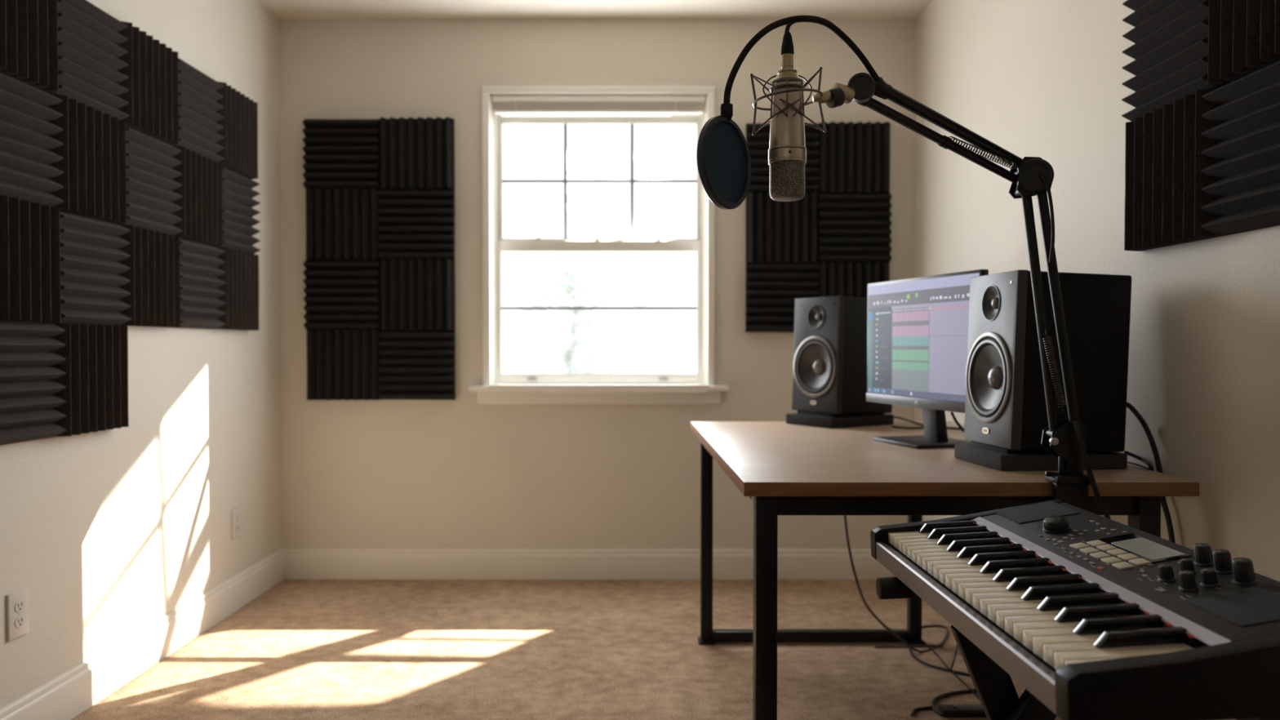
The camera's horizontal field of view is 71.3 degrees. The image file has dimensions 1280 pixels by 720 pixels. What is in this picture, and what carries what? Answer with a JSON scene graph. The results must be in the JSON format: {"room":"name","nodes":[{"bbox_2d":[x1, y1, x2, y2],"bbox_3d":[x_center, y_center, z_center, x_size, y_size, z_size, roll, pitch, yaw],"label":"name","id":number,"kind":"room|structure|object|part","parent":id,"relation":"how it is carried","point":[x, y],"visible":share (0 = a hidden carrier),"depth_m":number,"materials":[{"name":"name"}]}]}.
{"room":"studio","nodes":[
{"label":"studio","id":0,"kind":"room"},
{"bbox_2d":[0,0,281,709],"bbox_3d":[-1.650,-0.203,0.447,0.160,2.440,6.900,0,1,0],"label":"wall","id":1,"kind":"structure","parent":0,"point":[108,533],"depth_m":2.96,"materials":[{"name":"paint"}]},
{"bbox_2d":[6,586,29,641],"bbox_3d":[-1.565,0.639,2.249,0.009,0.116,0.074,0,1,0],"label":"wall outlet","id":2,"kind":"object","parent":1,"relation":"attached to","point":[17,602],"visible":1,"depth_m":2.24,"materials":[{"name":"plastic"}]},
{"bbox_2d":[14,615,24,627],"bbox_3d":[-1.562,0.659,2.249,0.002,0.029,0.033,0,1,0],"label":"receptacle","id":3,"kind":"object","parent":2,"relation":"attached to","point":[19,620],"depth_m":2.25,"materials":[{"name":"plastic"}]},
{"bbox_2d":[14,600,24,612],"bbox_3d":[-1.562,0.620,2.249,0.002,0.029,0.033,0,1,0],"label":"receptacle","id":4,"kind":"object","parent":2,"relation":"attached to","point":[19,604],"depth_m":2.25,"materials":[{"name":"plastic"}]},
{"bbox_2d":[0,0,58,93],"bbox_3d":[-1.544,-0.850,2.196,0.051,0.301,0.304,0,1,0],"label":"tile","id":5,"kind":"structure","parent":1,"relation":"attached to","point":[28,28],"depth_m":2.25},
{"bbox_2d":[0,195,61,322],"bbox_3d":[-1.544,-0.246,2.207,0.051,0.301,0.304,0,1,0],"label":"tile","id":6,"kind":"structure","parent":1,"relation":"attached to","point":[30,232],"depth_m":2.22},
{"bbox_2d":[0,72,64,207],"bbox_3d":[-1.544,-0.548,2.202,0.051,0.301,0.304,0,1,0],"label":"tile","id":7,"kind":"structure","parent":1,"relation":"attached to","point":[27,144],"depth_m":2.24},
{"bbox_2d":[0,321,66,444],"bbox_3d":[-1.544,0.056,2.212,0.051,0.301,0.304,0,1,0],"label":"tile","id":8,"kind":"structure","parent":1,"relation":"attached to","point":[28,357],"depth_m":2.24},
{"bbox_2d":[50,93,126,223],"bbox_3d":[-1.544,-0.553,2.507,0.051,0.301,0.304,0,1,0],"label":"tile","id":9,"kind":"structure","parent":1,"relation":"attached to","point":[93,151],"depth_m":2.48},
{"bbox_2d":[47,210,131,324],"bbox_3d":[-1.544,-0.251,2.512,0.051,0.301,0.304,0,1,0],"label":"tile","id":10,"kind":"structure","parent":1,"relation":"attached to","point":[91,255],"depth_m":2.50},
{"bbox_2d":[49,0,128,119],"bbox_3d":[-1.544,-0.855,2.502,0.051,0.301,0.304,0,1,0],"label":"tile","id":11,"kind":"structure","parent":1,"relation":"attached to","point":[89,37],"depth_m":2.49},
{"bbox_2d":[53,323,128,436],"bbox_3d":[-1.544,0.051,2.517,0.051,0.301,0.304,0,1,0],"label":"tile","id":12,"kind":"structure","parent":1,"relation":"attached to","point":[95,365],"depth_m":2.49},
{"bbox_2d":[0,549,284,719],"bbox_3d":[-1.562,0.951,0.466,0.015,0.130,6.900,0,1,0],"label":"baseboard","id":13,"kind":"structure","parent":1,"relation":"attached to","point":[67,695],"depth_m":2.78,"materials":[{"name":"paint"}]},
{"bbox_2d":[117,21,178,145],"bbox_3d":[-1.544,-0.860,2.806,0.051,0.301,0.304,0,1,0],"label":"tile","id":14,"kind":"structure","parent":1,"relation":"attached to","point":[152,71],"depth_m":2.78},
{"bbox_2d":[116,224,180,327],"bbox_3d":[-1.544,-0.256,2.817,0.051,0.301,0.304,0,1,0],"label":"tile","id":15,"kind":"structure","parent":1,"relation":"attached to","point":[153,262],"depth_m":2.79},
{"bbox_2d":[118,126,182,235],"bbox_3d":[-1.544,-0.558,2.812,0.051,0.301,0.304,0,1,0],"label":"tile","id":16,"kind":"structure","parent":1,"relation":"attached to","point":[150,162],"depth_m":2.80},
{"bbox_2d":[172,145,222,246],"bbox_3d":[-1.544,-0.563,3.116,0.051,0.301,0.304,0,1,0],"label":"tile","id":17,"kind":"structure","parent":1,"relation":"attached to","point":[201,180],"depth_m":3.09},
{"bbox_2d":[172,57,224,162],"bbox_3d":[-1.544,-0.865,3.111,0.051,0.301,0.304,0,1,0],"label":"tile","id":18,"kind":"structure","parent":1,"relation":"attached to","point":[197,95],"depth_m":3.10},
{"bbox_2d":[177,238,226,328],"bbox_3d":[-1.544,-0.262,3.122,0.051,0.301,0.304,0,1,0],"label":"tile","id":19,"kind":"structure","parent":1,"relation":"attached to","point":[199,273],"depth_m":3.12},
{"bbox_2d":[231,506,241,539],"bbox_3d":[-1.565,0.633,3.466,0.009,0.116,0.074,0,1,0],"label":"wall outlet","id":20,"kind":"object","parent":1,"relation":"attached to","point":[236,513],"visible":1,"depth_m":3.46,"materials":[{"name":"plastic"}]},
{"bbox_2d":[235,524,239,532],"bbox_3d":[-1.562,0.652,3.466,0.002,0.029,0.033,0,1,0],"label":"receptacle","id":21,"kind":"object","parent":20,"relation":"attached to","point":[237,526],"depth_m":3.47,"materials":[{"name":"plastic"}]},
{"bbox_2d":[235,514,239,521],"bbox_3d":[-1.562,0.613,3.466,0.002,0.029,0.033,0,1,0],"label":"receptacle","id":22,"kind":"object","parent":20,"relation":"attached to","point":[237,516],"depth_m":3.46,"materials":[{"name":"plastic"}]},
{"bbox_2d":[215,81,257,179],"bbox_3d":[-1.544,-0.871,3.416,0.051,0.301,0.304,0,1,0],"label":"tile","id":23,"kind":"structure","parent":1,"relation":"attached to","point":[240,113],"depth_m":3.39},
{"bbox_2d":[216,246,259,330],"bbox_3d":[-1.544,-0.267,3.426,0.051,0.301,0.304,0,1,0],"label":"tile","id":24,"kind":"structure","parent":1,"relation":"attached to","point":[241,277],"depth_m":3.40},
{"bbox_2d":[219,167,260,253],"bbox_3d":[-1.544,-0.569,3.421,0.051,0.301,0.304,0,1,0],"label":"tile","id":25,"kind":"structure","parent":1,"relation":"attached to","point":[238,231],"depth_m":3.42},
{"bbox_2d":[71,579,1061,719],"bbox_3d":[-0.186,1.066,0.468,3.087,0.100,7.220,0,1,0],"label":"floor","id":26,"kind":"structure","parent":0,"point":[300,649],"depth_m":2.90,"materials":[{"name":"carpet"}]},
{"bbox_2d":[875,644,942,648],"bbox_3d":[0.909,0.969,3.019,0.232,0.006,0.011,0,1,-3],"label":"cable","id":27,"kind":"object","parent":26,"relation":"on","point":[920,646],"visible":0.94,"depth_m":3.02,"materials":[{"name":"black rubber"}]},
{"bbox_2d":[911,706,932,716],"bbox_3d":[0.783,0.978,2.493,0.093,0.009,0.025,-1,1,-35],"label":"cable","id":28,"kind":"object","parent":26,"relation":"on","point":[925,708],"visible":1,"depth_m":2.50,"materials":[{"name":"black rubber"}]},
{"bbox_2d":[908,644,969,675],"bbox_3d":[0.958,0.972,2.862,0.093,0.008,0.351,-1,1,-28],"label":"cable","id":29,"kind":"object","parent":26,"relation":"on","point":[913,655],"visible":0.77,"depth_m":2.82,"materials":[{"name":"black rubber"}]},
{"bbox_2d":[690,421,1199,719],"bbox_3d":[0.673,0.611,2.588,0.973,0.740,1.465,0,1,0],"label":"desk","id":30,"kind":"object","parent":26,"relation":"on","point":[784,468],"visible":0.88,"depth_m":1.92,"materials":[{"name":"laminate"}]},
{"bbox_3d":[0.229,0.615,3.071,0.040,0.704,0.040,0,1,0],"label":"leg","id":31,"kind":"part","parent":30,"relation":"part of","materials":[{"name":"black metal"}]},
{"bbox_3d":[0.268,0.634,1.911,0.046,0.704,0.046,0,1,0],"label":"leg","id":32,"kind":"part","parent":30,"relation":"part of","materials":[{"name":"black metal"}]},
{"bbox_2d":[786,410,893,428],"bbox_3d":[0.716,0.206,3.203,0.305,0.048,0.232,-1,1,-32],"label":"pad","id":33,"kind":"object","parent":30,"relation":"on","point":[829,420],"visible":0.79,"depth_m":3.11,"materials":[{"name":"black rubber"}]},
{"bbox_2d":[791,295,892,413],"bbox_3d":[0.728,-0.016,3.202,0.293,0.410,0.228,-1,1,-32],"label":"speaker","id":34,"kind":"object","parent":33,"relation":"on","point":[829,372],"visible":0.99,"depth_m":3.09},
{"bbox_2d":[844,515,948,653],"bbox_3d":[0.895,0.624,3.010,0.158,0.705,0.607,1,1,43],"label":"power cable","id":35,"kind":"object","parent":30,"relation":"hanging from","point":[875,616],"visible":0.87,"depth_m":2.92,"materials":[{"name":"black rubber"}]},
{"bbox_2d":[891,425,924,429],"bbox_3d":[0.953,0.229,3.053,0.165,0.007,0.073,0,1,-14],"label":"cable","id":36,"kind":"object","parent":30,"relation":"on","point":[892,426],"visible":0.71,"depth_m":3.02,"materials":[{"name":"black rubber"}]},
{"bbox_3d":[0.945,0.615,3.071,0.040,0.704,0.040,0,1,0],"label":"leg","id":37,"kind":"part","parent":30,"relation":"part of","materials":[{"name":"black metal"}]},
{"bbox_2d":[866,269,988,448],"bbox_3d":[0.830,0.003,2.542,0.205,0.476,0.562,0,1,-16],"label":"monitor","id":38,"kind":"object","parent":30,"relation":"on","point":[917,327],"visible":0.93,"depth_m":2.52,"materials":[{"name":"black plastic"}]},
{"bbox_2d":[893,416,964,429],"bbox_3d":[0.992,0.219,3.140,0.077,0.024,0.372,0,1,-18],"label":"cable","id":39,"kind":"object","parent":30,"relation":"on","point":[896,417],"visible":0.58,"depth_m":3.20,"materials":[{"name":"black plastic"}]},
{"bbox_2d":[951,411,964,432],"bbox_3d":[0.974,0.195,2.634,0.061,0.095,0.210,1,1,35],"label":"cable","id":40,"kind":"object","parent":30,"relation":"on","point":[956,421],"visible":0.57,"depth_m":2.60,"materials":[{"name":"black rubber"}]},
{"bbox_2d":[847,72,1090,510],"bbox_3d":[0.621,-0.074,1.689,0.691,0.807,0.120,-1,1,-32],"label":"boom arm","id":41,"kind":"object","parent":30,"relation":"attached to","point":[1069,484],"visible":0.95,"depth_m":1.81,"materials":[{"name":"black metal"}]},
{"bbox_2d":[696,15,885,209],"bbox_3d":[0.242,-0.397,1.462,0.361,0.313,0.085,0,1,-22],"label":"filter","id":42,"kind":"object","parent":41,"relation":"attached to","point":[722,153],"visible":0.99,"depth_m":1.42,"materials":[{"name":"black fabric"}]},
{"bbox_2d":[750,66,855,135],"bbox_3d":[0.266,-0.418,1.443,0.176,0.111,0.113,0,1,0],"label":"mount","id":43,"kind":"object","parent":41,"relation":"attached to","point":[839,94],"visible":0.91,"depth_m":1.44,"materials":[{"name":"metal"}]},
{"bbox_3d":[0.216,-0.413,1.443,0.078,0.100,0.066,0,1,0],"label":"spider arm","id":44,"kind":"part","parent":43,"relation":"part of","materials":[{"name":"metal"}]},
{"bbox_2d":[768,53,806,201],"bbox_3d":[0.238,-0.376,1.444,0.061,0.233,0.062,0,1,0],"label":"microphone","id":45,"kind":"object","parent":43,"relation":"attached to","point":[787,151],"visible":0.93,"depth_m":1.42,"materials":[{"name":"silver metal"}]},
{"bbox_2d":[768,160,804,201],"bbox_3d":[0.238,-0.289,1.445,0.058,0.059,0.058,0,1,0],"label":"grille","id":46,"kind":"object","parent":45,"relation":"attached to","point":[787,177],"depth_m":1.42,"materials":[{"name":"silver metal"}]},
{"bbox_2d":[781,22,795,55],"bbox_3d":[0.321,-0.512,1.475,0.199,0.089,0.023,0,1,-23],"label":"microphone cable","id":47,"kind":"object","parent":45,"relation":"attached to","point":[787,46],"visible":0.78,"depth_m":1.44,"materials":[{"name":"black rubber"}]},
{"bbox_3d":[0.261,-0.421,1.443,0.080,0.106,0.066,0,1,0],"label":"spider arm","id":48,"kind":"part","parent":43,"relation":"part of","materials":[{"name":"metal"}]},
{"bbox_3d":[0.296,-0.427,1.448,0.037,0.025,0.021,0,1,-18],"label":"swivel stem","id":49,"kind":"part","parent":43,"relation":"part of","materials":[{"name":"gold metal"}]},
{"bbox_3d":[0.317,-0.427,1.455,0.029,0.033,0.030,0,1,-22],"label":"swivel knob","id":50,"kind":"part","parent":43,"relation":"part of","materials":[{"name":"black plastic"}]},
{"bbox_3d":[0.367,-0.451,1.481,0.045,0.045,0.026,0,1,14],"label":"wrist knob","id":51,"kind":"part","parent":41,"relation":"part of","materials":[{"name":"black plastic"}]},
{"bbox_3d":[0.799,-0.371,1.808,0.069,0.069,0.030,0,1,14],"label":"elbow knob","id":52,"kind":"part","parent":41,"relation":"part of","materials":[{"name":"black plastic"}]},
{"bbox_2d":[1038,171,1054,262],"bbox_3d":[0.818,-0.287,1.793,0.045,0.180,0.015,-1,1,-34],"label":"cable","id":53,"kind":"object","parent":41,"relation":"attached to","point":[1049,193],"visible":1,"depth_m":1.79,"materials":[{"name":"black rubber"}]},
{"bbox_3d":[0.886,0.198,1.839,0.050,0.079,0.039,0,1,0],"label":"post","id":54,"kind":"part","parent":41,"relation":"part of","materials":[{"name":"black metal"}]},
{"bbox_2d":[1072,420,1111,519],"bbox_3d":[0.929,0.238,1.816,0.113,0.234,0.027,0,1,-23],"label":"cable","id":55,"kind":"object","parent":41,"relation":"hanging from","point":[1076,425],"visible":0.84,"depth_m":1.79,"materials":[{"name":"black rubber"}]},
{"bbox_2d":[954,440,1127,471],"bbox_3d":[0.951,0.224,2.138,0.305,0.048,0.232,0,1,-6],"label":"pad","id":56,"kind":"object","parent":30,"relation":"on","point":[1002,459],"visible":0.55,"depth_m":2.03,"materials":[{"name":"plastic"}]},
{"bbox_2d":[964,269,1132,452],"bbox_3d":[0.957,0.002,2.119,0.293,0.410,0.228,0,1,-6],"label":"speaker","id":57,"kind":"object","parent":56,"relation":"on","point":[1006,406],"visible":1,"depth_m":2.01},
{"bbox_2d":[1126,401,1175,542],"bbox_3d":[1.145,0.303,2.029,0.083,0.419,0.130,0,1,0],"label":"cable","id":58,"kind":"object","parent":57,"relation":"attached to","point":[1156,455],"visible":0.61,"depth_m":2.03,"materials":[{"name":"black rubber"}]},
{"bbox_2d":[1127,461,1149,470],"bbox_3d":[1.159,0.246,2.075,0.009,0.005,0.113,0,1,7],"label":"cable","id":59,"kind":"object","parent":30,"relation":"on","point":[1128,462],"visible":0.99,"depth_m":2.08,"materials":[{"name":"black rubber"}]},
{"bbox_2d":[1124,450,1154,471],"bbox_3d":[1.182,0.271,2.092,0.069,0.121,0.096,1,1,39],"label":"cable","id":60,"kind":"object","parent":30,"relation":"on","point":[1145,461],"visible":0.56,"depth_m":2.08,"materials":[{"name":"black rubber"}]},
{"bbox_3d":[1.076,0.634,1.911,0.046,0.704,0.046,0,1,0],"label":"leg","id":61,"kind":"part","parent":30,"relation":"part of","materials":[{"name":"black metal"}]},
{"bbox_2d":[924,642,979,699],"bbox_3d":[0.978,0.973,2.781,0.020,0.006,0.560,0,1,-2],"label":"cable","id":62,"kind":"object","parent":26,"relation":"on","point":[929,646],"visible":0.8,"depth_m":2.78,"materials":[{"name":"black rubber"}]},
{"bbox_2d":[931,688,976,716],"bbox_3d":[0.909,0.976,2.579,0.282,0.010,0.077,-1,1,-42],"label":"cable","id":63,"kind":"object","parent":26,"relation":"on","point":[935,699],"visible":0.88,"depth_m":2.60,"materials":[{"name":"black rubber"}]},
{"bbox_2d":[950,644,958,673],"bbox_3d":[0.959,0.925,2.722,0.025,0.115,0.198,0,1,18],"label":"cable","id":64,"kind":"object","parent":26,"relation":"on","point":[957,647],"visible":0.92,"depth_m":2.68,"materials":[{"name":"black rubber"}]},
{"bbox_2d":[937,704,986,716],"bbox_3d":[0.923,0.970,2.474,0.180,0.024,0.045,0,1,0],"label":"power strip","id":65,"kind":"object","parent":26,"relation":"on","point":[947,710],"visible":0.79,"depth_m":2.45,"materials":[{"name":"black plastic"}]},
{"bbox_2d":[951,704,959,707],"bbox_3d":[0.873,0.960,2.474,0.016,0.003,0.018,0,1,0],"label":"rocker switch","id":66,"kind":"object","parent":65,"relation":"attached to","point":[952,705],"depth_m":2.47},
{"bbox_2d":[875,577,1279,719],"bbox_3d":[0.568,0.685,1.325,0.478,0.633,0.554,0,1,0],"label":"keyboard stand","id":67,"kind":"object","parent":26,"relation":"on","point":[996,691],"visible":0.21,"depth_m":1.42,"materials":[{"name":"black metal"}]},
{"bbox_3d":[0.643,0.704,1.437,0.283,0.587,0.026,0,1,0],"label":"leg","id":68,"kind":"part","parent":67,"relation":"part of","materials":[{"name":"black metal"}]},
{"bbox_3d":[0.525,0.701,1.397,0.392,0.601,0.026,0,1,0],"label":"leg","id":69,"kind":"part","parent":67,"relation":"part of","materials":[{"name":"black metal"}]},
{"bbox_2d":[870,499,1279,719],"bbox_3d":[0.625,0.315,1.314,0.367,0.132,0.743,0,1,-1],"label":"keyboard","id":70,"kind":"object","parent":67,"relation":"on","point":[1098,617],"visible":1,"depth_m":1.12,"materials":[{"name":"plastic"}]},
{"bbox_3d":[0.455,0.360,1.311,0.020,0.034,0.684,-3,1,-1],"label":"rail","id":71,"kind":"part","parent":70,"relation":"part of","materials":[{"name":"plastic"}]},
{"bbox_2d":[994,501,1080,524],"bbox_3d":[0.719,0.276,1.620,0.110,0.015,0.108,-3,1,-1],"label":"speaker grille","id":72,"kind":"object","parent":70,"relation":"attached to","point":[1034,513],"depth_m":1.61,"materials":[{"name":"plastic"}]},
{"bbox_3d":[0.718,0.286,1.315,0.157,0.020,0.680,-3,1,-1],"label":"control panel","id":73,"kind":"part","parent":70,"relation":"part of","materials":[{"name":"black plastic"}]},
{"bbox_3d":[0.699,0.283,1.185,0.021,0.023,0.021,-3,1,-1],"label":"knob","id":74,"kind":"part","parent":70,"relation":"part of","materials":[{"name":"black plastic"}]},
{"bbox_3d":[0.736,0.277,1.199,0.020,0.021,0.020,-3,1,-1],"label":"knob","id":75,"kind":"part","parent":70,"relation":"part of","materials":[{"name":"black plastic"}]},
{"bbox_3d":[0.701,0.282,1.142,0.022,0.025,0.022,-3,1,-1],"label":"knob","id":76,"kind":"part","parent":70,"relation":"part of","materials":[{"name":"black plastic"}]},
{"bbox_3d":[0.772,0.266,1.222,0.026,0.029,0.026,-3,1,-1],"label":"knob","id":77,"kind":"part","parent":70,"relation":"part of","materials":[{"name":"black plastic"}]},
{"bbox_3d":[0.729,0.279,1.143,0.022,0.023,0.022,-3,1,-1],"label":"knob","id":78,"kind":"part","parent":70,"relation":"part of","materials":[{"name":"black plastic"}]},
{"bbox_3d":[0.773,0.267,1.183,0.026,0.030,0.026,-3,1,-1],"label":"knob","id":79,"kind":"part","parent":70,"relation":"part of","materials":[{"name":"black plastic"}]},
{"bbox_2d":[1185,584,1279,626],"bbox_3d":[0.731,0.289,1.056,0.110,0.015,0.102,-3,1,-1],"label":"speaker grille","id":80,"kind":"object","parent":70,"relation":"attached to","point":[1248,605],"depth_m":1.06,"materials":[{"name":"plastic"}]},
{"bbox_3d":[0.767,0.268,1.133,0.029,0.032,0.029,-3,1,-1],"label":"knob","id":81,"kind":"part","parent":70,"relation":"part of","materials":[{"name":"black plastic"}]},
{"bbox_3d":[0.745,0.425,1.314,0.034,0.024,0.530,0,1,0],"label":"long rail","id":82,"kind":"part","parent":67,"relation":"part of","materials":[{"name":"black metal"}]},
{"bbox_2d":[257,0,931,18],"bbox_3d":[-0.186,-1.473,0.425,3.087,0.100,7.220,0,1,0],"label":"ceiling","id":83,"kind":"structure","parent":0,"point":[281,9],"depth_m":3.75,"materials":[{"name":"paint"}]},
{"bbox_2d":[278,18,915,548],"bbox_3d":[-0.186,-0.263,3.976,3.087,2.440,0.160,0,1,0],"label":"wall","id":84,"kind":"structure","parent":0,"point":[460,473],"depth_m":3.90,"materials":[{"name":"paint"}]},
{"bbox_2d":[302,119,380,189],"bbox_3d":[-1.289,-0.892,3.860,0.321,0.303,0.051,0,1,0],"label":"tile","id":85,"kind":"structure","parent":84,"relation":"attached to","point":[340,153],"depth_m":3.85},
{"bbox_2d":[302,259,380,329],"bbox_3d":[-1.289,-0.283,3.870,0.321,0.303,0.051,0,1,0],"label":"tile","id":86,"kind":"structure","parent":84,"relation":"attached to","point":[341,294],"depth_m":3.86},
{"bbox_2d":[305,187,380,259],"bbox_3d":[-1.289,-0.587,3.865,0.321,0.303,0.051,0,1,0],"label":"tile","id":87,"kind":"structure","parent":84,"relation":"attached to","point":[344,224],"depth_m":3.85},
{"bbox_2d":[306,329,381,399],"bbox_3d":[-1.289,0.022,3.875,0.321,0.303,0.051,0,1,0],"label":"tile","id":88,"kind":"structure","parent":84,"relation":"attached to","point":[342,364],"depth_m":3.87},
{"bbox_2d":[377,189,454,259],"bbox_3d":[-0.967,-0.587,3.865,0.321,0.303,0.051,0,1,0],"label":"tile","id":89,"kind":"structure","parent":84,"relation":"attached to","point":[415,224],"depth_m":3.86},
{"bbox_2d":[378,329,455,399],"bbox_3d":[-0.967,0.022,3.875,0.321,0.303,0.051,0,1,0],"label":"tile","id":90,"kind":"structure","parent":84,"relation":"attached to","point":[415,364],"depth_m":3.87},
{"bbox_2d":[379,116,454,189],"bbox_3d":[-0.967,-0.892,3.860,0.321,0.303,0.051,0,1,0],"label":"tile","id":91,"kind":"structure","parent":84,"relation":"attached to","point":[418,153],"depth_m":3.85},
{"bbox_2d":[380,258,455,329],"bbox_3d":[-0.967,-0.283,3.870,0.321,0.303,0.051,0,1,0],"label":"tile","id":92,"kind":"structure","parent":84,"relation":"attached to","point":[415,294],"depth_m":3.86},
{"bbox_2d":[281,548,896,579],"bbox_3d":[-0.186,0.893,3.908,2.767,0.130,0.015,0,1,0],"label":"baseboard","id":93,"kind":"structure","parent":84,"relation":"attached to","point":[299,563],"depth_m":3.90,"materials":[{"name":"paint"}]},
{"bbox_2d":[468,85,728,404],"bbox_3d":[-0.178,-0.498,3.937,1.123,1.377,0.190,0,1,0],"label":"window","id":94,"kind":"structure","parent":84,"relation":"in","point":[498,388],"depth_m":3.90,"materials":[{"name":"paint"}]},
{"bbox_3d":[-0.178,0.149,3.933,1.123,0.084,0.160,0,1,0],"label":"sill","id":95,"kind":"part","parent":94,"relation":"part of","materials":[{"name":"paint"}]},
{"bbox_2d":[493,96,705,122],"bbox_3d":[-0.179,-1.088,3.888,0.922,0.114,0.030,0,1,0],"label":"window blind","id":96,"kind":"object","parent":94,"relation":"attached to","point":[515,105],"visible":1,"depth_m":3.88,"materials":[{"name":"paint"}]},
{"bbox_3d":[-0.179,-1.079,3.890,0.908,0.011,0.024,0,1,0],"label":"rail","id":97,"kind":"part","parent":96,"relation":"part of","materials":[{"name":"paint"}]},
{"bbox_3d":[-0.180,-0.788,3.970,0.936,0.579,0.034,0,1,0],"label":"sash","id":98,"kind":"part","parent":94,"relation":"part of","materials":[{"name":"glass"}]},
{"bbox_3d":[-0.180,-0.210,3.944,0.936,0.629,0.034,0,1,0],"label":"sash","id":99,"kind":"part","parent":94,"relation":"part of","materials":[{"name":"glass"}]},
{"bbox_2d":[746,191,817,262],"bbox_3d":[0.616,-0.573,3.865,0.311,0.300,0.051,0,1,0],"label":"tile","id":100,"kind":"structure","parent":84,"relation":"attached to","point":[777,232],"depth_m":3.86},
{"bbox_2d":[745,262,819,332],"bbox_3d":[0.616,-0.271,3.870,0.311,0.300,0.051,0,1,0],"label":"tile","id":101,"kind":"structure","parent":84,"relation":"attached to","point":[771,289],"depth_m":3.86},
{"bbox_2d":[746,123,819,193],"bbox_3d":[0.616,-0.874,3.860,0.311,0.300,0.051,0,1,0],"label":"tile","id":102,"kind":"structure","parent":84,"relation":"attached to","point":[757,144],"depth_m":3.85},
{"bbox_2d":[817,262,889,298],"bbox_3d":[0.928,-0.271,3.870,0.311,0.300,0.051,0,1,0],"label":"tile","id":103,"kind":"structure","parent":84,"relation":"attached to","point":[850,279],"depth_m":3.86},
{"bbox_2d":[817,121,890,193],"bbox_3d":[0.928,-0.874,3.860,0.311,0.300,0.051,0,1,0],"label":"tile","id":104,"kind":"structure","parent":84,"relation":"attached to","point":[853,157],"depth_m":3.85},
{"bbox_2d":[817,193,892,262],"bbox_3d":[0.928,-0.573,3.865,0.311,0.300,0.051,0,1,0],"label":"tile","id":105,"kind":"structure","parent":84,"relation":"attached to","point":[854,228],"depth_m":3.86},
{"bbox_2d":[913,0,1279,719],"bbox_3d":[1.277,-0.203,0.447,0.160,2.440,6.900,0,1,0],"label":"wall","id":106,"kind":"structure","parent":0,"point":[1043,79],"depth_m":2.28,"materials":[{"name":"paint"}]},
{"bbox_2d":[1121,0,1219,121],"bbox_3d":[1.171,-0.711,1.972,0.051,0.302,0.304,0,1,0],"label":"tile","id":107,"kind":"structure","parent":106,"relation":"attached to","point":[1170,51],"depth_m":1.98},
{"bbox_2d":[1124,87,1221,251],"bbox_3d":[1.171,-0.408,1.977,0.051,0.302,0.304,0,1,0],"label":"tile","id":108,"kind":"structure","parent":106,"relation":"attached to","point":[1165,161],"depth_m":1.95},
{"bbox_2d":[1200,60,1279,235],"bbox_3d":[1.171,-0.403,1.672,0.051,0.302,0.304,0,1,0],"label":"tile","id":109,"kind":"structure","parent":106,"relation":"attached to","point":[1246,114],"depth_m":1.71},
{"bbox_2d":[1207,0,1279,86],"bbox_3d":[1.171,-0.706,1.667,0.051,0.302,0.304,0,1,0],"label":"tile","id":110,"kind":"structure","parent":106,"relation":"attached to","point":[1244,35],"depth_m":1.72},
{"label":"outside","id":111,"kind":"structure","parent":0,"visible":0},
{"bbox_3d":[0.000,1.439,14.026,40.000,0.100,19.500,0,1,0],"label":"ground","id":112,"kind":"structure","parent":111,"visible":0},
{"bbox_2d":[502,232,688,373],"bbox_3d":[-0.594,0.151,8.746,2.234,2.658,2.172,0,1,0],"label":"tree","id":113,"kind":"object","parent":112,"relation":"on","point":[570,359],"visible":0.57,"depth_m":8.74,"materials":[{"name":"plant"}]},
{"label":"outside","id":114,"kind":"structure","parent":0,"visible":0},
{"bbox_2d":[671,114,698,116],"bbox_3d":[0.385,-1.388,4.297,0.470,0.440,0.001,0,1,0],"label":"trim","id":115,"kind":"structure","parent":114,"point":[672,115],"depth_m":4.30,"materials":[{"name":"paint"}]}
]}

